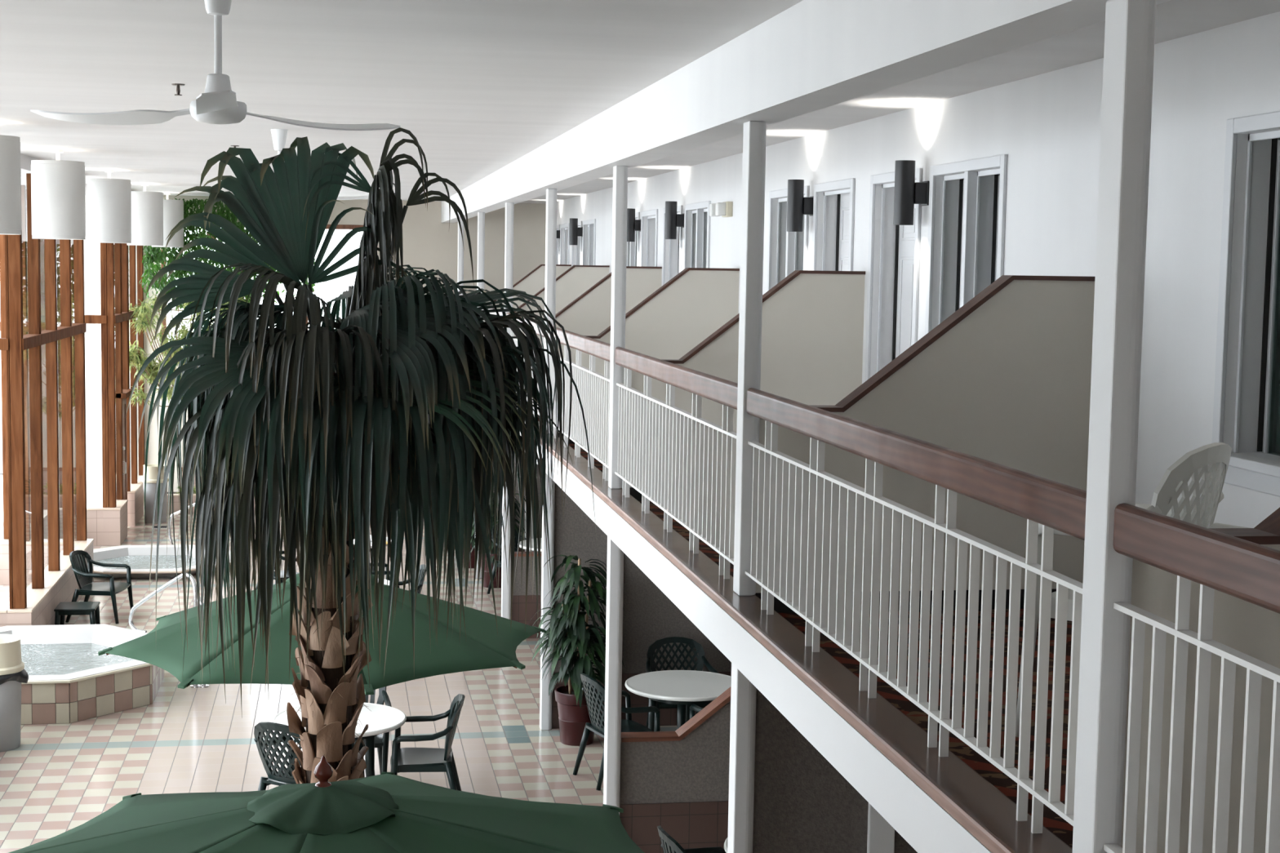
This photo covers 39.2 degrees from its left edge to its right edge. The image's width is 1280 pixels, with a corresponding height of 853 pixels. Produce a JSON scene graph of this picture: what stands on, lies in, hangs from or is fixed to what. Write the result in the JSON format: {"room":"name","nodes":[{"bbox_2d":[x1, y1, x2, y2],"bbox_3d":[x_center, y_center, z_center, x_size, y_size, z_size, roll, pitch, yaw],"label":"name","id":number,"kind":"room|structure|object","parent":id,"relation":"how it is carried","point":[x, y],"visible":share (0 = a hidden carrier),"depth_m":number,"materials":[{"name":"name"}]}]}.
{"room":"hotel atrium","nodes":[
{"label":"hotel atrium","id":0,"kind":"room"},
{"bbox_2d":[0,605,9,626],"bbox_3d":[-7.036,2.167,18.659,0.950,0.555,0.260,0,5,-10],"label":"wall","id":1,"kind":"structure","parent":0,"point":[3,615],"depth_m":18.60,"materials":[{"name":"paint"}]},
{"bbox_2d":[0,234,13,608],"bbox_3d":[-6.815,-0.371,18.450,0.666,4.545,0.140,0,5,-10],"label":"window","id":2,"kind":"structure","parent":1,"relation":"in","point":[4,342],"depth_m":18.48,"materials":[{"name":"brown wood"}]},
{"bbox_2d":[0,509,47,539],"bbox_3d":[-8.400,1.602,24.665,0.260,0.555,2.950,0,5,-10],"label":"wall","id":3,"kind":"structure","parent":0,"point":[45,511],"depth_m":25.35,"materials":[{"name":"tile"}]},
{"bbox_2d":[0,205,47,539],"bbox_3d":[-8.361,-0.937,24.435,0.150,4.545,2.890,0,5,-10],"label":"window","id":4,"kind":"structure","parent":3,"relation":"in","point":[2,313],"depth_m":23.18,"materials":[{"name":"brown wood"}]},
{"bbox_2d":[0,538,62,585],"bbox_3d":[-7.797,1.747,23.166,0.950,0.555,0.260,0,5,-10],"label":"wall","id":5,"kind":"structure","parent":0,"point":[4,544],"depth_m":23.02,"materials":[{"name":"tile"}]},
{"bbox_2d":[21,184,75,541],"bbox_3d":[-7.576,-0.791,22.957,0.666,4.545,0.140,0,5,-10],"label":"window","id":6,"kind":"structure","parent":5,"relation":"in","point":[25,328],"depth_m":22.91,"materials":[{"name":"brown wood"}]},
{"bbox_2d":[6,538,93,626],"bbox_3d":[-6.840,1.958,21.010,0.260,0.555,4.850,0,5,-10],"label":"wall","id":7,"kind":"structure","parent":0,"point":[60,586],"depth_m":20.06,"materials":[{"name":"tile"}]},
{"bbox_2d":[8,168,87,608],"bbox_3d":[-6.801,-0.581,20.780,0.150,4.545,4.710,0,5,-10],"label":"wooden slat screen","id":8,"kind":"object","parent":7,"relation":"in","point":[36,338],"depth_m":20.60,"materials":[{"name":"brown wood"}]},
{"bbox_2d":[59,506,103,546],"bbox_3d":[-8.322,1.458,26.279,0.950,0.555,0.260,0,5,-10],"label":"wall","id":9,"kind":"structure","parent":0,"point":[94,513],"depth_m":26.21,"materials":[{"name":"tile"}]},
{"bbox_2d":[56,239,109,507],"bbox_3d":[-8.087,-1.080,26.072,0.695,4.545,0.140,0,5,-10],"label":"window","id":10,"kind":"structure","parent":9,"relation":"in","point":[101,319],"depth_m":26.06,"materials":[{"name":"brown wood"}]},
{"bbox_2d":[102,480,143,546],"bbox_3d":[-7.996,1.321,27.864,0.260,0.555,3.290,0,5,-10],"label":"wall","id":11,"kind":"structure","parent":0,"point":[114,519],"depth_m":26.71,"materials":[{"name":"tile"}]},
{"bbox_2d":[106,243,123,507],"bbox_3d":[-7.761,-1.119,26.561,0.120,4.545,0.960,0,5,-10],"label":"window","id":12,"kind":"structure","parent":11,"relation":"in","point":[114,315],"depth_m":26.28,"materials":[{"name":"brown wood"}]},
{"bbox_2d":[118,388,133,499],"bbox_3d":[-7.932,0.531,27.582,0.210,2.160,0.980,0,5,-10],"label":"door","id":13,"kind":"structure","parent":11,"relation":"in","point":[126,393],"depth_m":27.74,"materials":[{"name":"brown wood"}]},
{"bbox_2d":[120,243,129,391],"bbox_3d":[-7.901,-2.007,27.397,0.120,2.930,0.890,0,5,-10],"label":"wooden slat","id":14,"kind":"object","parent":13,"relation":"on","point":[124,246],"depth_m":27.72,"materials":[{"name":"brown wood"}]},
{"bbox_2d":[126,244,144,491],"bbox_3d":[-8.175,-1.347,29.011,0.120,4.545,2.210,0,5,-10],"label":"window","id":15,"kind":"structure","parent":11,"relation":"in","point":[135,448],"depth_m":28.99,"materials":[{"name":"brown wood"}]},
{"bbox_2d":[84,195,546,506],"bbox_3d":[-5.419,-1.252,30.738,8.150,5.250,0.250,0,5,-10],"label":"wall","id":16,"kind":"structure","parent":0,"point":[428,243],"depth_m":30.71,"materials":[{"name":"paint"}]},
{"bbox_2d":[160,224,363,354],"bbox_3d":[-6.275,-2.329,30.442,3.560,2.220,0.150,0,5,-10],"label":"window","id":17,"kind":"structure","parent":16,"relation":"in","point":[339,226],"depth_m":30.47,"materials":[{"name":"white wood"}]},
{"bbox_2d":[0,508,676,852],"bbox_3d":[-2.757,2.955,14.933,8.150,0.200,32.900,0,5,-10],"label":"floor","id":18,"kind":"structure","parent":0,"point":[60,778],"depth_m":15.77,"materials":[{"name":"tile"}]},
{"bbox_2d":[0,634,28,752],"bbox_3d":[-5.532,2.290,15.418,0.482,0.942,0.482,4,6,30],"label":"trash bin","id":19,"kind":"object","parent":18,"relation":"on","point":[13,673],"visible":1,"depth_m":15.32,"materials":[{"name":"beige plastic"}]},
{"bbox_2d":[53,601,100,625],"bbox_3d":[-6.307,2.165,20.136,0.448,0.322,0.448,0,5,-10],"label":"footstool","id":20,"kind":"object","parent":18,"relation":"on","point":[72,608],"visible":0.93,"depth_m":19.98,"materials":[{"name":"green plastic"}]},
{"bbox_2d":[0,624,164,724],"bbox_3d":[-5.844,2.374,17.393,2.348,0.410,2.544,0,5,-10],"label":"tub","id":21,"kind":"object","parent":18,"relation":"on","point":[68,682],"visible":0.66,"depth_m":16.89,"materials":[{"name":"beige tile"}]},
{"bbox_2d":[65,550,133,623],"bbox_3d":[-6.323,1.854,21.007,0.632,0.789,0.757,1,5,0],"label":"armchair","id":22,"kind":"object","parent":18,"relation":"on","point":[83,575],"visible":0.99,"depth_m":20.99,"materials":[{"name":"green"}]},
{"bbox_2d":[142,463,168,523],"bbox_3d":[-7.739,1.072,28.684,0.417,0.912,0.417,0,5,-10],"label":"trash bin","id":23,"kind":"object","parent":18,"relation":"on","point":[153,468],"visible":0.7,"depth_m":28.53,"materials":[{"name":"beige"}]},
{"bbox_2d":[93,544,231,578],"bbox_3d":[-6.689,1.907,24.559,2.225,0.235,2.225,0,5,-10],"label":"tub","id":24,"kind":"object","parent":18,"relation":"on","point":[137,557],"visible":0.44,"depth_m":24.93,"materials":[{"name":"tile"}]},
{"bbox_2d":[128,573,208,688],"bbox_3d":[-4.745,1.981,18.003,1.161,1.121,0.155,5,6,36],"label":"handrail","id":25,"kind":"object","parent":18,"relation":"on","point":[162,588],"visible":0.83,"depth_m":17.95,"materials":[{"name":"silver metal"}]},
{"bbox_2d":[166,492,280,514],"bbox_3d":[-6.818,1.249,30.164,2.810,0.325,0.890,0,5,-10],"label":"planter bed","id":26,"kind":"object","parent":18,"relation":"on","point":[176,507],"visible":0.02,"depth_m":29.59,"materials":[{"name":"tile"}]},
{"bbox_2d":[128,293,249,454],"bbox_3d":[-7.238,-0.505,28.886,2.133,3.547,2.648,1,5,-4],"label":"variegated shrub","id":27,"kind":"object","parent":26,"relation":"in","point":[151,371],"visible":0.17,"depth_m":28.24,"materials":[{"name":"green plant"}]},
{"bbox_2d":[138,198,315,324],"bbox_3d":[-6.748,-1.261,29.574,2.845,4.939,1.342,0,5,-10],"label":"ficus tree","id":28,"kind":"object","parent":26,"relation":"on","point":[157,257],"visible":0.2,"depth_m":29.29,"materials":[{"name":"green plant"}]},
{"bbox_2d":[255,551,298,589],"bbox_3d":[-4.329,1.770,21.722,0.585,0.897,0.631,-3,7,-39],"label":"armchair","id":29,"kind":"object","parent":18,"relation":"on","point":[282,574],"visible":0.05,"depth_m":21.64,"materials":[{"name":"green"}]},
{"bbox_2d":[253,721,352,791],"bbox_3d":[-2.503,2.566,13.235,0.631,0.897,0.585,4,6,28],"label":"armchair","id":30,"kind":"object","parent":18,"relation":"on","point":[283,776],"visible":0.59,"depth_m":13.05,"materials":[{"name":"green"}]},
{"bbox_2d":[97,573,546,695],"bbox_3d":[-1.732,1.989,10.046,2.299,2.636,2.299,-3,7,-41],"label":"market umbrella","id":31,"kind":"object","parent":18,"relation":"on","point":[482,647],"visible":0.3,"depth_m":9.43,"materials":[{"name":"green fabric"}]},
{"bbox_2d":[8,755,644,852],"bbox_3d":[-1.044,2.374,5.911,2.444,2.636,2.444,-1,6,-21],"label":"market umbrella","id":32,"kind":"object","parent":18,"relation":"on","point":[386,812],"visible":1,"depth_m":5.80,"materials":[{"name":"green fabric"}]},
{"bbox_2d":[272,702,406,777],"bbox_3d":[-2.314,2.600,13.844,1.016,0.726,1.016,0,5,-10],"label":"round table","id":33,"kind":"object","parent":18,"relation":"on","point":[380,719],"visible":0.41,"depth_m":13.72,"materials":[{"name":"white plastic"}]},
{"bbox_2d":[125,127,597,783],"bbox_3d":[-1.223,1.082,8.097,2.014,4.811,1.798,0,5,-10],"label":"fan palm","id":34,"kind":"object","parent":18,"relation":"on","point":[397,418],"visible":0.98,"depth_m":7.49,"materials":[{"name":"green plant"}]},
{"bbox_2d":[351,686,391,774],"bbox_3d":[-2.320,2.456,14.491,0.631,0.897,0.585,0,5,-8],"label":"armchair","id":35,"kind":"object","parent":18,"relation":"on","point":[381,743],"visible":0.12,"depth_m":14.44,"materials":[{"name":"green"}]},
{"bbox_2d":[395,564,426,593],"bbox_3d":[-2.634,1.976,19.764,0.585,0.897,0.631,0,5,-15],"label":"armchair","id":36,"kind":"object","parent":18,"relation":"on","point":[421,573],"visible":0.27,"depth_m":19.88,"materials":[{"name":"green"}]},
{"bbox_2d":[390,693,465,791],"bbox_3d":[-1.648,2.524,13.866,0.585,0.897,0.631,0,5,-6],"label":"armchair","id":37,"kind":"object","parent":18,"relation":"on","point":[402,759],"visible":0.97,"depth_m":13.70,"materials":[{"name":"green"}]},
{"bbox_2d":[462,520,475,568],"bbox_3d":[-2.308,1.375,24.955,0.753,1.163,0.726,-3,6,-34],"label":"plant","id":38,"kind":"object","parent":18,"relation":"on","point":[473,544],"visible":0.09,"depth_m":24.84,"materials":[{"name":"green plant"}]},
{"bbox_2d":[471,488,526,588],"bbox_3d":[-1.915,1.400,23.480,0.929,1.392,0.853,0,5,-10],"label":"plant","id":39,"kind":"object","parent":18,"relation":"on","point":[486,580],"visible":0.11,"depth_m":23.38,"materials":[{"name":"green plant"}]},
{"bbox_2d":[501,481,511,619],"bbox_3d":[-1.493,1.172,20.158,0.103,2.456,0.130,0,5,-10],"label":"column","id":40,"kind":"structure","parent":18,"relation":"on","point":[505,584],"depth_m":20.14,"materials":[{"name":"white paint"}]},
{"bbox_2d":[487,524,526,594],"bbox_3d":[-1.576,1.703,22.991,0.585,0.897,0.631,5,6,35],"label":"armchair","id":41,"kind":"object","parent":18,"relation":"on","point":[496,530],"visible":0.2,"depth_m":22.95,"materials":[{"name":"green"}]},
{"bbox_2d":[539,473,555,730],"bbox_3d":[-0.838,1.533,16.276,0.103,2.456,0.130,0,5,-10],"label":"column","id":42,"kind":"structure","parent":18,"relation":"on","point":[545,700],"depth_m":16.23,"materials":[{"name":"white paint"}]},
{"bbox_2d":[528,555,625,746],"bbox_3d":[-0.571,1.951,15.880,0.899,1.704,0.825,1,5,-3],"label":"plant","id":43,"kind":"object","parent":18,"relation":"on","point":[571,630],"visible":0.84,"depth_m":15.73,"materials":[{"name":"green plant"}]},
{"bbox_2d":[603,536,623,814],"bbox_3d":[-0.183,1.894,12.395,0.103,2.456,0.130,0,5,-10],"label":"column","id":44,"kind":"structure","parent":18,"relation":"on","point":[615,571],"depth_m":12.33,"materials":[{"name":"white paint"}]},
{"bbox_2d":[573,673,659,791],"bbox_3d":[-0.189,2.466,14.783,0.585,0.897,0.631,-1,6,-26],"label":"armchair","id":45,"kind":"object","parent":18,"relation":"on","point":[592,697],"visible":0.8,"depth_m":14.66,"materials":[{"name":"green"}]},
{"bbox_2d":[624,670,731,731],"bbox_3d":[0.374,2.527,15.167,1.016,0.726,1.016,-2,6,-27],"label":"round table","id":46,"kind":"object","parent":18,"relation":"on","point":[682,688],"visible":0.77,"depth_m":15.05,"materials":[{"name":"white plastic"}]},
{"bbox_2d":[645,636,719,727],"bbox_3d":[0.358,2.368,15.974,0.631,0.897,0.585,0,5,-12],"label":"armchair","id":47,"kind":"object","parent":18,"relation":"on","point":[651,665],"visible":0.45,"depth_m":16.17,"materials":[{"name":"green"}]},
{"bbox_2d":[657,825,725,852],"bbox_3d":[0.397,2.838,10.766,0.585,0.897,0.631,-1,5,-18],"label":"armchair","id":48,"kind":"object","parent":18,"relation":"on","point":[668,845],"visible":0.98,"depth_m":10.66,"materials":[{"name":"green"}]},
{"bbox_2d":[727,662,756,852],"bbox_3d":[0.472,2.255,8.513,0.103,2.456,0.130,0,5,-10],"label":"column","id":49,"kind":"structure","parent":18,"relation":"on","point":[743,692],"depth_m":8.40,"materials":[{"name":"white paint"}]},
{"bbox_2d":[0,0,1279,204],"bbox_3d":[-2.664,-2.472,14.444,8.150,0.200,32.900,0,5,-10],"label":"ceiling","id":50,"kind":"structure","parent":0,"point":[480,86],"depth_m":9.67,"materials":[{"name":"paint"}]},
{"bbox_2d":[0,134,21,234],"bbox_3d":[-5.069,-1.931,13.935,0.502,0.868,0.502,0,5,-10],"label":"pendant lamp","id":51,"kind":"object","parent":50,"relation":"hanging from","point":[10,145],"visible":1,"depth_m":13.83,"materials":[{"name":"white fabric"}]},
{"bbox_2d":[20,153,85,186],"bbox_3d":[-6.771,-2.919,20.568,0.170,0.150,4.830,0,5,-10],"label":"trim","id":52,"kind":"structure","parent":50,"relation":"attached to","point":[25,160],"depth_m":18.64,"materials":[{"name":"paint"}]},
{"bbox_2d":[31,149,85,239],"bbox_3d":[-5.674,-2.265,17.519,0.502,0.868,0.502,0,5,-10],"label":"pendant lamp","id":53,"kind":"object","parent":50,"relation":"hanging from","point":[58,197],"visible":1,"depth_m":17.32,"materials":[{"name":"white fabric"}]},
{"bbox_2d":[87,169,131,243],"bbox_3d":[-6.337,-2.630,21.447,0.502,0.868,0.502,0,5,-10],"label":"pendant lamp","id":54,"kind":"object","parent":50,"relation":"hanging from","point":[108,200],"visible":1,"depth_m":21.25,"materials":[{"name":"white fabric"}]},
{"bbox_2d":[127,183,163,245],"bbox_3d":[-7.008,-3.000,25.424,0.502,0.868,0.502,0,5,-10],"label":"pendant lamp","id":55,"kind":"object","parent":50,"relation":"hanging from","point":[147,206],"visible":0.89,"depth_m":25.22,"materials":[{"name":"white fabric"}]},
{"bbox_2d":[151,192,183,247],"bbox_3d":[-7.580,-3.315,28.812,0.502,0.868,0.502,0,5,-10],"label":"pendant lamp","id":56,"kind":"object","parent":50,"relation":"hanging from","point":[173,210],"visible":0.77,"depth_m":28.62,"materials":[{"name":"white fabric"}]},
{"bbox_2d":[30,0,399,130],"bbox_3d":[-1.482,-1.332,6.191,1.340,0.549,1.196,0,5,-10],"label":"ceiling fan","id":57,"kind":"object","parent":50,"relation":"hanging from","point":[219,104],"visible":1,"depth_m":6.34,"materials":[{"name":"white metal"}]},
{"bbox_2d":[233,128,368,199],"bbox_3d":[-2.752,-2.078,14.221,1.277,0.549,1.313,0,5,-10],"label":"ceiling fan","id":58,"kind":"object","parent":50,"relation":"hanging from","point":[278,135],"visible":0.27,"depth_m":14.22,"materials":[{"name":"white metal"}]},
{"bbox_2d":[440,0,1169,222],"bbox_3d":[-0.585,-2.179,14.720,0.222,0.363,32.700,0,5,-10],"label":"beam","id":59,"kind":"structure","parent":50,"relation":"attached to","point":[811,55],"depth_m":7.18,"materials":[{"name":"paint"}]},
{"bbox_2d":[551,267,739,728],"bbox_3d":[0.034,0.657,16.389,1.670,4.211,0.152,0,5,-10],"label":"wall","id":60,"kind":"structure","parent":0,"point":[649,615],"depth_m":16.29,"materials":[{"name":"beige paint"}]},
{"bbox_2d":[537,414,1073,848],"bbox_3d":[0.312,0.344,15.106,2.050,0.162,32.700,0,5,-10],"label":"balcony floor","id":61,"kind":"structure","parent":0,"point":[1057,825],"depth_m":6.85,"materials":[{"name":"beige paint"}]},
{"bbox_2d":[487,264,571,308],"bbox_3d":[-1.911,-1.728,27.925,1.670,1.599,0.134,0,5,-10],"label":"wall","id":62,"kind":"structure","parent":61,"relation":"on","point":[534,282],"depth_m":27.86,"materials":[{"name":"paint"}]},
{"bbox_2d":[484,265,609,551],"bbox_3d":[-1.276,-0.065,24.152,1.670,4.211,0.152,0,5,-10],"label":"wall","id":63,"kind":"structure","parent":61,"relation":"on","point":[576,280],"depth_m":24.01,"materials":[{"name":"paint"}]},
{"bbox_2d":[511,266,662,638],"bbox_3d":[-0.623,0.295,20.279,1.670,4.211,0.150,0,5,-10],"label":"wall","id":64,"kind":"structure","parent":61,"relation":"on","point":[589,313],"depth_m":20.14,"materials":[{"name":"paint"}]},
{"bbox_2d":[619,270,865,852],"bbox_3d":[0.688,1.017,12.516,1.670,4.211,0.150,0,5,-10],"label":"wall","id":65,"kind":"structure","parent":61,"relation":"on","point":[812,321],"depth_m":12.44,"materials":[{"name":"paint"}]},
{"bbox_2d":[520,432,991,852],"bbox_3d":[-0.722,0.323,14.930,0.048,0.201,32.700,0,5,-10],"label":"fascia","id":66,"kind":"object","parent":61,"relation":"attached to","point":[921,821],"visible":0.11,"depth_m":6.88,"materials":[{"name":"white paint"}]},
{"bbox_2d":[516,407,1072,852],"bbox_3d":[-0.658,0.196,14.929,0.182,0.053,32.700,0,5,-10],"label":"ledge","id":67,"kind":"object","parent":66,"relation":"on","point":[989,815],"visible":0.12,"depth_m":6.33,"materials":[{"name":"brown wood"}]},
{"bbox_2d":[457,218,463,295],"bbox_3d":[-2.767,-2.110,27.689,0.088,2.177,0.130,0,5,-10],"label":"column","id":68,"kind":"structure","parent":67,"relation":"on","point":[460,246],"depth_m":27.58,"materials":[{"name":"white paint"}]},
{"bbox_2d":[476,211,484,293],"bbox_3d":[-2.112,-1.749,23.808,0.088,2.177,0.130,0,5,-10],"label":"column","id":69,"kind":"structure","parent":67,"relation":"on","point":[481,215],"depth_m":23.70,"materials":[{"name":"white paint"}]},
{"bbox_2d":[504,202,514,334],"bbox_3d":[-1.456,-1.388,19.926,0.088,2.177,0.130,0,5,-10],"label":"column","id":70,"kind":"structure","parent":67,"relation":"on","point":[508,243],"depth_m":19.82,"materials":[{"name":"white paint"}]},
{"bbox_2d":[506,312,544,417],"bbox_3d":[-1.148,-0.605,18.038,0.048,0.968,3.819,0,5,-10],"label":"balcony railing","id":71,"kind":"object","parent":67,"relation":"on","point":[512,334],"visible":0.1,"depth_m":17.26,"materials":[{"name":"white metal"}]},
{"bbox_2d":[544,188,556,433],"bbox_3d":[-0.801,-1.026,16.044,0.088,2.177,0.130,0,5,-10],"label":"column","id":72,"kind":"structure","parent":67,"relation":"on","point":[551,193],"depth_m":15.95,"materials":[{"name":"white paint"}]},
{"bbox_2d":[547,326,610,480],"bbox_3d":[-0.493,-0.244,14.156,0.048,0.968,3.819,0,5,-10],"label":"balcony railing","id":73,"kind":"object","parent":67,"relation":"on","point":[593,387],"visible":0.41,"depth_m":13.55,"materials":[{"name":"white metal"}]},
{"bbox_2d":[608,165,627,488],"bbox_3d":[-0.146,-0.665,12.163,0.088,2.177,0.130,0,5,-10],"label":"column","id":74,"kind":"structure","parent":67,"relation":"on","point":[620,204],"depth_m":12.10,"materials":[{"name":"white paint"}]},
{"bbox_2d":[614,346,737,578],"bbox_3d":[0.162,0.117,10.275,0.048,0.968,3.819,0,5,-10],"label":"balcony railing","id":75,"kind":"object","parent":67,"relation":"on","point":[681,461],"visible":0.84,"depth_m":9.88,"materials":[{"name":"white metal"}]},
{"bbox_2d":[733,120,766,595],"bbox_3d":[0.509,-0.304,8.281,0.088,2.177,0.130,0,5,-10],"label":"column","id":76,"kind":"structure","parent":67,"relation":"on","point":[754,134],"depth_m":8.22,"materials":[{"name":"white paint"}]},
{"bbox_2d":[745,387,1086,833],"bbox_3d":[0.817,0.478,6.393,0.048,0.968,3.819,0,5,-10],"label":"balcony railing","id":77,"kind":"object","parent":67,"relation":"on","point":[802,522],"visible":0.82,"depth_m":5.75,"materials":[{"name":"white metal"}]},
{"bbox_2d":[1071,0,1156,852],"bbox_3d":[1.164,0.057,4.400,0.088,2.177,0.130,0,5,-10],"label":"column","id":78,"kind":"structure","parent":67,"relation":"on","point":[1130,24],"depth_m":4.35,"materials":[{"name":"white paint"}]},
{"bbox_2d":[1103,502,1279,852],"bbox_3d":[1.473,0.839,2.512,0.048,0.968,3.819,0,5,-10],"label":"balcony railing","id":79,"kind":"object","parent":67,"relation":"on","point":[1249,571],"visible":1,"depth_m":3.96,"materials":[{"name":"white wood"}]},
{"bbox_2d":[752,275,1094,852],"bbox_3d":[1.344,1.379,8.626,1.670,4.211,0.152,0,5,-10],"label":"wall","id":80,"kind":"structure","parent":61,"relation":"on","point":[1005,378],"depth_m":8.50,"materials":[{"name":"paint"}]},
{"bbox_2d":[1015,442,1231,737],"bbox_3d":[1.705,0.561,6.223,0.585,1.058,0.631,5,7,40],"label":"armchair","id":81,"kind":"object","parent":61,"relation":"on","point":[1201,511],"visible":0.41,"depth_m":5.99,"materials":[{"name":"grey plastic"}]},
{"bbox_2d":[1120,507,1279,852],"bbox_3d":[2.020,0.439,4.636,1.670,1.599,0.134,0,5,-10],"label":"wall","id":82,"kind":"structure","parent":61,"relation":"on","point":[1253,630],"depth_m":4.50,"materials":[{"name":"paint"}]},
{"bbox_2d":[1208,522,1249,528],"bbox_3d":[2.276,0.590,6.011,0.631,1.058,0.585,-1,6,-24],"label":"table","id":83,"kind":"object","parent":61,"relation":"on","point":[1215,525],"visible":0.04,"depth_m":6.00,"materials":[{"name":"grey plastic"}]},
{"bbox_2d":[556,11,1279,528],"bbox_3d":[1.218,-0.993,15.135,0.240,2.738,32.700,0,5,-10],"label":"wall","id":84,"kind":"structure","parent":0,"point":[1047,126],"depth_m":8.79,"materials":[{"name":"paint"}]},
{"bbox_2d":[560,222,569,264],"bbox_3d":[-1.111,-2.120,28.808,0.240,2.250,1.054,0,5,-10],"label":"door","id":85,"kind":"structure","parent":84,"relation":"in","point":[567,224],"depth_m":29.15,"materials":[{"name":"white paint"}]},
{"bbox_2d":[568,217,582,244],"bbox_3d":[-0.947,-2.889,26.640,0.202,0.394,0.123,0,5,-10],"label":"wall sconce","id":86,"kind":"object","parent":84,"relation":"attached to","point":[575,231],"visible":1,"depth_m":26.59,"materials":[{"name":"black metal"}]},
{"bbox_2d":[571,221,582,266],"bbox_3d":[-0.866,-1.985,27.355,0.240,2.250,1.054,0,5,-10],"label":"door","id":87,"kind":"structure","parent":84,"relation":"in","point":[580,223],"depth_m":26.82,"materials":[{"name":"white paint"}]},
{"bbox_2d":[582,218,595,265],"bbox_3d":[-0.640,-2.245,25.996,0.292,1.482,1.285,0,5,-10],"label":"window","id":88,"kind":"structure","parent":84,"relation":"in","point":[591,251],"depth_m":25.92,"materials":[{"name":"white paint"}]},
{"bbox_2d":[626,212,639,266],"bbox_3d":[-0.021,-1.904,22.333,0.292,1.482,1.285,0,5,-10],"label":"window","id":89,"kind":"structure","parent":84,"relation":"in","point":[634,246],"depth_m":22.26,"materials":[{"name":"white paint"}]},
{"bbox_2d":[626,208,640,241],"bbox_3d":[-0.083,-2.413,21.519,0.202,0.394,0.123,0,5,-10],"label":"wall sconce","id":90,"kind":"object","parent":84,"relation":"attached to","point":[633,224],"visible":0.81,"depth_m":21.46,"materials":[{"name":"black metal"}]},
{"bbox_2d":[640,208,657,266],"bbox_3d":[0.199,-1.398,21.045,0.240,2.250,1.054,0,5,-10],"label":"door","id":91,"kind":"structure","parent":84,"relation":"in","point":[651,212],"depth_m":21.19,"materials":[{"name":"white paint"}]},
{"bbox_2d":[662,204,682,285],"bbox_3d":[0.445,-1.263,19.591,0.240,2.250,1.054,0,5,-10],"label":"door","id":92,"kind":"structure","parent":84,"relation":"in","point":[679,208],"depth_m":19.96,"materials":[{"name":"white paint"}]},
{"bbox_2d":[664,200,684,239],"bbox_3d":[0.363,-2.167,18.877,0.202,0.394,0.123,0,5,-10],"label":"wall sconce","id":93,"kind":"object","parent":84,"relation":"attached to","point":[673,220],"visible":1,"depth_m":18.83,"materials":[{"name":"black metal"}]},
{"bbox_2d":[683,200,711,269],"bbox_3d":[0.671,-1.522,18.233,0.292,1.482,1.285,0,5,-10],"label":"window","id":94,"kind":"structure","parent":84,"relation":"in","point":[703,218],"depth_m":18.16,"materials":[{"name":"white paint"}]},
{"bbox_2d":[709,201,733,217],"bbox_3d":[0.754,-2.025,16.763,0.135,0.140,0.420,0,5,-10],"label":"emergency light","id":95,"kind":"object","parent":84,"relation":"attached to","point":[724,209],"visible":1,"depth_m":16.59,"materials":[{"name":"beige plastic"}]},
{"bbox_2d":[766,185,809,291],"bbox_3d":[1.289,-1.182,14.569,0.292,1.482,1.285,0,5,-10],"label":"door","id":96,"kind":"structure","parent":84,"relation":"in","point":[797,242],"depth_m":14.52,"materials":[{"name":"white paint"}]},
{"bbox_2d":[786,179,813,231],"bbox_3d":[1.228,-1.691,13.756,0.202,0.394,0.123,0,5,-10],"label":"wall sconce","id":97,"kind":"object","parent":84,"relation":"attached to","point":[797,206],"visible":1,"depth_m":13.70,"materials":[{"name":"black metal"}]},
{"bbox_2d":[811,177,855,271],"bbox_3d":[1.510,-0.676,13.281,0.240,2.250,1.054,0,5,-10],"label":"window","id":98,"kind":"structure","parent":84,"relation":"in","point":[846,200],"depth_m":13.53,"materials":[{"name":"white paint"}]},
{"bbox_2d":[864,167,922,382],"bbox_3d":[1.755,-0.541,11.828,0.240,2.250,1.054,0,5,-10],"label":"door","id":99,"kind":"structure","parent":84,"relation":"in","point":[908,237],"depth_m":12.14,"materials":[{"name":"white paint"}]},
{"bbox_2d":[893,160,929,225],"bbox_3d":[1.673,-1.445,11.114,0.202,0.394,0.123,0,5,-10],"label":"wall sconce","id":100,"kind":"object","parent":84,"relation":"attached to","point":[908,193],"visible":1,"depth_m":11.06,"materials":[{"name":"black metal"}]},
{"bbox_2d":[924,154,1007,334],"bbox_3d":[1.981,-0.800,10.470,0.292,1.482,1.285,0,5,-10],"label":"window","id":101,"kind":"structure","parent":84,"relation":"in","point":[982,193],"depth_m":10.41,"materials":[{"name":"white paint"}]},
{"bbox_2d":[1211,111,1279,497],"bbox_3d":[2.599,-0.459,6.806,0.292,1.482,1.285,0,5,-10],"label":"window","id":102,"kind":"structure","parent":84,"relation":"in","point":[1245,472],"depth_m":7.33,"materials":[{"name":"white paint"}]},
{"bbox_2d":[1275,368,1279,453],"bbox_3d":[2.732,-0.488,6.826,0.024,1.300,1.125,0,5,-10],"label":"curtain","id":103,"kind":"object","parent":102,"relation":"hanging from","point":[1277,437],"depth_m":7.39,"materials":[{"name":"white fabric"}]},
{"label":"outside","id":104,"kind":"structure","parent":0,"visible":0},
{"bbox_2d":[0,473,59,537],"bbox_3d":[-36.742,1.546,24.494,55.710,0.230,100.000,0,5,-10],"label":"ground","id":105,"kind":"structure","parent":104,"point":[1,474],"depth_m":32.75,"materials":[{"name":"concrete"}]},
{"bbox_2d":[0,318,58,473],"bbox_3d":[-12.934,-0.794,34.543,5.200,3.400,0.330,0,5,-10],"label":"wall","id":106,"kind":"structure","parent":105,"relation":"on","point":[1,428],"depth_m":34.59,"materials":[{"name":"white paint"}]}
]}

